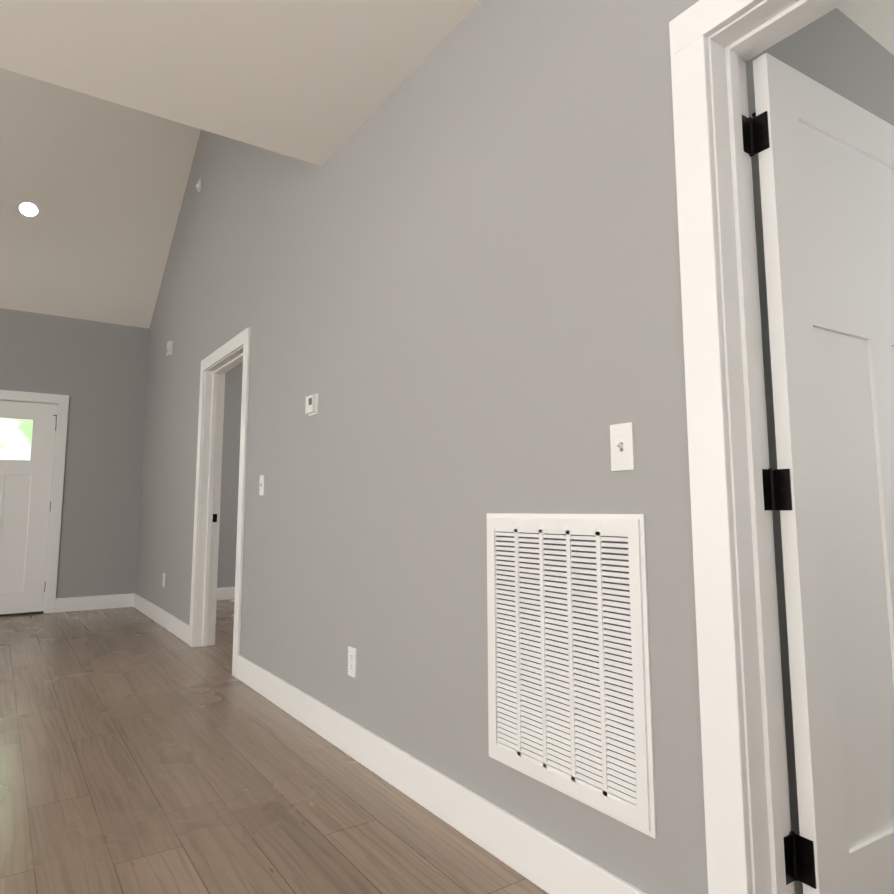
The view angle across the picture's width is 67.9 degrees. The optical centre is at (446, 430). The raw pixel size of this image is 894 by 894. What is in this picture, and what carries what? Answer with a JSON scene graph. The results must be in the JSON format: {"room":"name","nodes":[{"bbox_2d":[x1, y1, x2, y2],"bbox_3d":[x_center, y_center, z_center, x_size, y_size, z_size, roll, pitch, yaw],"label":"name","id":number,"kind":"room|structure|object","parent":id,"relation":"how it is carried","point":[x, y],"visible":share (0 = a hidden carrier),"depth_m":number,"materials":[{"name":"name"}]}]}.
{"room":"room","nodes":[
{"label":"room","id":0,"kind":"room"},
{"bbox_2d":[0,68,200,328],"bbox_3d":[-4.256,-2.381,3.854,5.600,1.734,4.650,4,-8,-34],"label":"ceiling","id":1,"kind":"structure","parent":0,"point":[102,183],"depth_m":5.94,"materials":[{"name":"white paint"}]},
{"bbox_2d":[15,199,41,218],"bbox_3d":[-3.664,-1.938,5.814,0.196,0.006,0.196,4,-42,-34],"label":"recessed light","id":2,"kind":"object","parent":1,"relation":"in","point":[27,209],"visible":1,"depth_m":5.81,"materials":[{"name":"white"}]},
{"bbox_2d":[0,308,242,597],"bbox_3d":[-3.112,0.302,7.229,11.600,3.100,0.150,4,-8,-34],"label":"wall","id":3,"kind":"structure","parent":0,"point":[96,371],"depth_m":6.83,"materials":[{"name":"grey paint"}]},
{"bbox_2d":[0,400,56,613],"bbox_3d":[-4.274,0.713,6.294,0.907,2.026,0.119,4,-8,-34],"label":"entry door","id":4,"kind":"structure","parent":3,"relation":"in","point":[25,497],"depth_m":6.43,"materials":[{"name":"painted wood"},{"name":"glass"}]},
{"bbox_2d":[0,390,68,616],"bbox_3d":[-4.316,0.681,6.353,1.090,2.145,0.168,4,-8,-34],"label":"door frame","id":5,"kind":"structure","parent":3,"relation":"attached to","point":[56,511],"depth_m":6.55,"materials":[{"name":"white wood"}]},
{"bbox_2d":[55,594,130,612],"bbox_3d":[-3.537,1.729,6.667,0.685,0.135,0.015,4,-8,-34],"label":"baseboard","id":6,"kind":"structure","parent":3,"relation":"attached to","point":[70,604],"depth_m":6.65,"materials":[{"name":"white wood"}]},
{"bbox_2d":[217,587,234,599],"bbox_3d":[-1.435,1.893,8.079,4.070,0.135,0.018,4,-8,-34],"label":"baseboard","id":7,"kind":"structure","parent":3,"relation":"attached to","point":[225,593],"depth_m":7.38,"materials":[{"name":"white wood"}]},
{"bbox_2d":[0,0,480,166],"bbox_3d":[-0.920,-2.120,-1.139,5.600,0.480,7.250,4,-8,-34],"label":"ceiling","id":8,"kind":"structure","parent":0,"point":[318,82],"depth_m":2.55,"materials":[{"name":"white paint"}]},
{"bbox_2d":[0,599,547,893],"bbox_3d":[0.267,1.284,2.087,12.000,0.080,12.300,4,-8,-34],"label":"floor","id":9,"kind":"structure","parent":0,"point":[141,753],"depth_m":2.37,"materials":[{"name":"brown wood"}]},
{"bbox_2d":[135,0,707,893],"bbox_3d":[0.151,-1.016,2.285,0.130,4.534,11.900,4,-8,-34],"label":"wall","id":10,"kind":"structure","parent":0,"point":[443,282],"depth_m":2.26,"materials":[{"name":"grey paint"}]},
{"bbox_2d":[131,593,189,644],"bbox_3d":[-2.568,1.634,5.889,0.018,0.135,2.400,4,-8,-34],"label":"baseboard","id":11,"kind":"structure","parent":10,"relation":"attached to","point":[171,623],"depth_m":5.68,"materials":[{"name":"white wood"}]},
{"bbox_2d":[162,573,164,586],"bbox_3d":[-2.475,1.303,5.798,0.008,0.115,0.070,4,-8,-34],"label":"electrical outlet","id":12,"kind":"object","parent":10,"relation":"attached to","point":[163,583],"visible":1,"depth_m":5.78,"materials":[{"name":"white plastic"}]},
{"bbox_2d":[167,341,172,356],"bbox_3d":[-2.578,-0.762,6.171,0.030,0.130,0.100,4,-8,-34],"label":"box","id":13,"kind":"object","parent":10,"relation":"attached to","point":[169,348],"visible":1,"depth_m":6.14,"materials":[{"name":"white plastic"}]},
{"bbox_2d":[196,178,201,191],"bbox_3d":[-2.084,-2.069,5.583,0.054,0.105,0.060,4,-8,-34],"label":"detector","id":14,"kind":"object","parent":10,"relation":"attached to","point":[199,186],"visible":0.98,"depth_m":5.56,"materials":[{"name":"white plastic"}]},
{"bbox_2d":[189,327,250,677],"bbox_3d":[-1.508,0.469,4.581,0.166,2.135,1.170,4,-8,-34],"label":"door frame","id":15,"kind":"structure","parent":10,"relation":"attached to","point":[205,589],"depth_m":4.92,"materials":[{"name":"white wood"}]},
{"bbox_2d":[259,475,264,494],"bbox_3d":[-1.069,0.313,3.811,0.021,0.115,0.070,4,-8,-34],"label":"light switch","id":16,"kind":"object","parent":10,"relation":"attached to","point":[261,484],"visible":1,"depth_m":3.81,"materials":[{"name":"white plastic"}]},
{"bbox_2d":[305,393,318,415],"bbox_3d":[-0.663,-0.127,3.250,0.028,0.100,0.104,4,-8,-34],"label":"thermostat","id":17,"kind":"object","parent":10,"relation":"attached to","point":[312,404],"visible":1,"depth_m":3.22,"materials":[{"name":"white plastic"}]},
{"bbox_2d":[348,646,356,677],"bbox_3d":[-0.393,0.955,2.740,0.008,0.115,0.070,4,-8,-34],"label":"electrical outlet","id":18,"kind":"object","parent":10,"relation":"attached to","point":[352,659],"visible":1,"depth_m":2.73,"materials":[{"name":"white plastic"}]},
{"bbox_2d":[237,655,646,893],"bbox_3d":[-0.351,1.242,2.638,0.015,0.135,3.170,4,-8,-34],"label":"baseboard","id":19,"kind":"structure","parent":10,"relation":"attached to","point":[543,861],"depth_m":2.08,"materials":[{"name":"white wood"}]},
{"bbox_2d":[487,513,656,838],"bbox_3d":[0.291,0.581,1.762,0.012,0.715,0.604,4,-8,-34],"label":"air vent","id":20,"kind":"object","parent":10,"relation":"in","point":[569,695],"visible":1,"depth_m":1.71,"materials":[{"name":"white metal"}]},
{"bbox_2d":[610,422,634,470],"bbox_3d":[0.423,0.040,1.622,0.021,0.115,0.070,4,-8,-34],"label":"light switch","id":21,"kind":"object","parent":10,"relation":"attached to","point":[622,446],"visible":1,"depth_m":1.62,"materials":[{"name":"white plastic"}]},
{"bbox_2d":[669,0,847,893],"bbox_3d":[0.882,0.046,1.073,0.166,2.135,1.022,4,-8,-34],"label":"door frame","id":22,"kind":"structure","parent":10,"relation":"attached to","point":[694,27],"depth_m":1.41,"materials":[{"name":"white wood"}]},
{"bbox_2d":[741,114,794,884],"bbox_3d":[0.692,0.093,1.443,0.040,1.659,0.004,4,-8,-34],"label":"door hinges","id":23,"kind":"structure","parent":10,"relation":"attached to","point":[788,845],"depth_m":1.44,"materials":[{"name":"black metal"}]},
{"bbox_2d":[749,53,893,893],"bbox_3d":[1.080,0.153,1.639,0.837,2.016,0.185,4,-8,-31],"label":"door","id":24,"kind":"structure","parent":10,"relation":"in","point":[826,162],"depth_m":1.51,"materials":[{"name":"painted wood"},{"name":"black metal"}]},
{"bbox_2d":[745,8,893,834],"bbox_3d":[2.475,-0.024,2.978,4.620,2.720,0.130,4,-8,-34],"label":"wall","id":25,"kind":"structure","parent":0,"point":[837,51],"depth_m":2.15,"materials":[{"name":"grey paint"}]},
{"bbox_2d":[794,881,802,893],"bbox_3d":[1.435,1.167,2.037,2.005,0.135,0.015,4,-8,-34],"label":"baseboard","id":26,"kind":"structure","parent":25,"relation":"attached to","point":[798,885],"depth_m":1.65,"materials":[{"name":"white"}]},
{"bbox_2d":[837,0,893,54],"bbox_3d":[2.635,-1.331,4.016,5.870,0.120,11.900,4,-8,-34],"label":"ceiling","id":27,"kind":"structure","parent":0,"point":[873,19],"depth_m":2.36,"materials":[{"name":"white paint"}]},
{"label":"outside","id":28,"kind":"structure","parent":0,"visible":0},
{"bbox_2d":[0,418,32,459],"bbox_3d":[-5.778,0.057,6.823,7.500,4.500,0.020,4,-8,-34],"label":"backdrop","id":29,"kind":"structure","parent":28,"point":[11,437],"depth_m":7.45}
]}

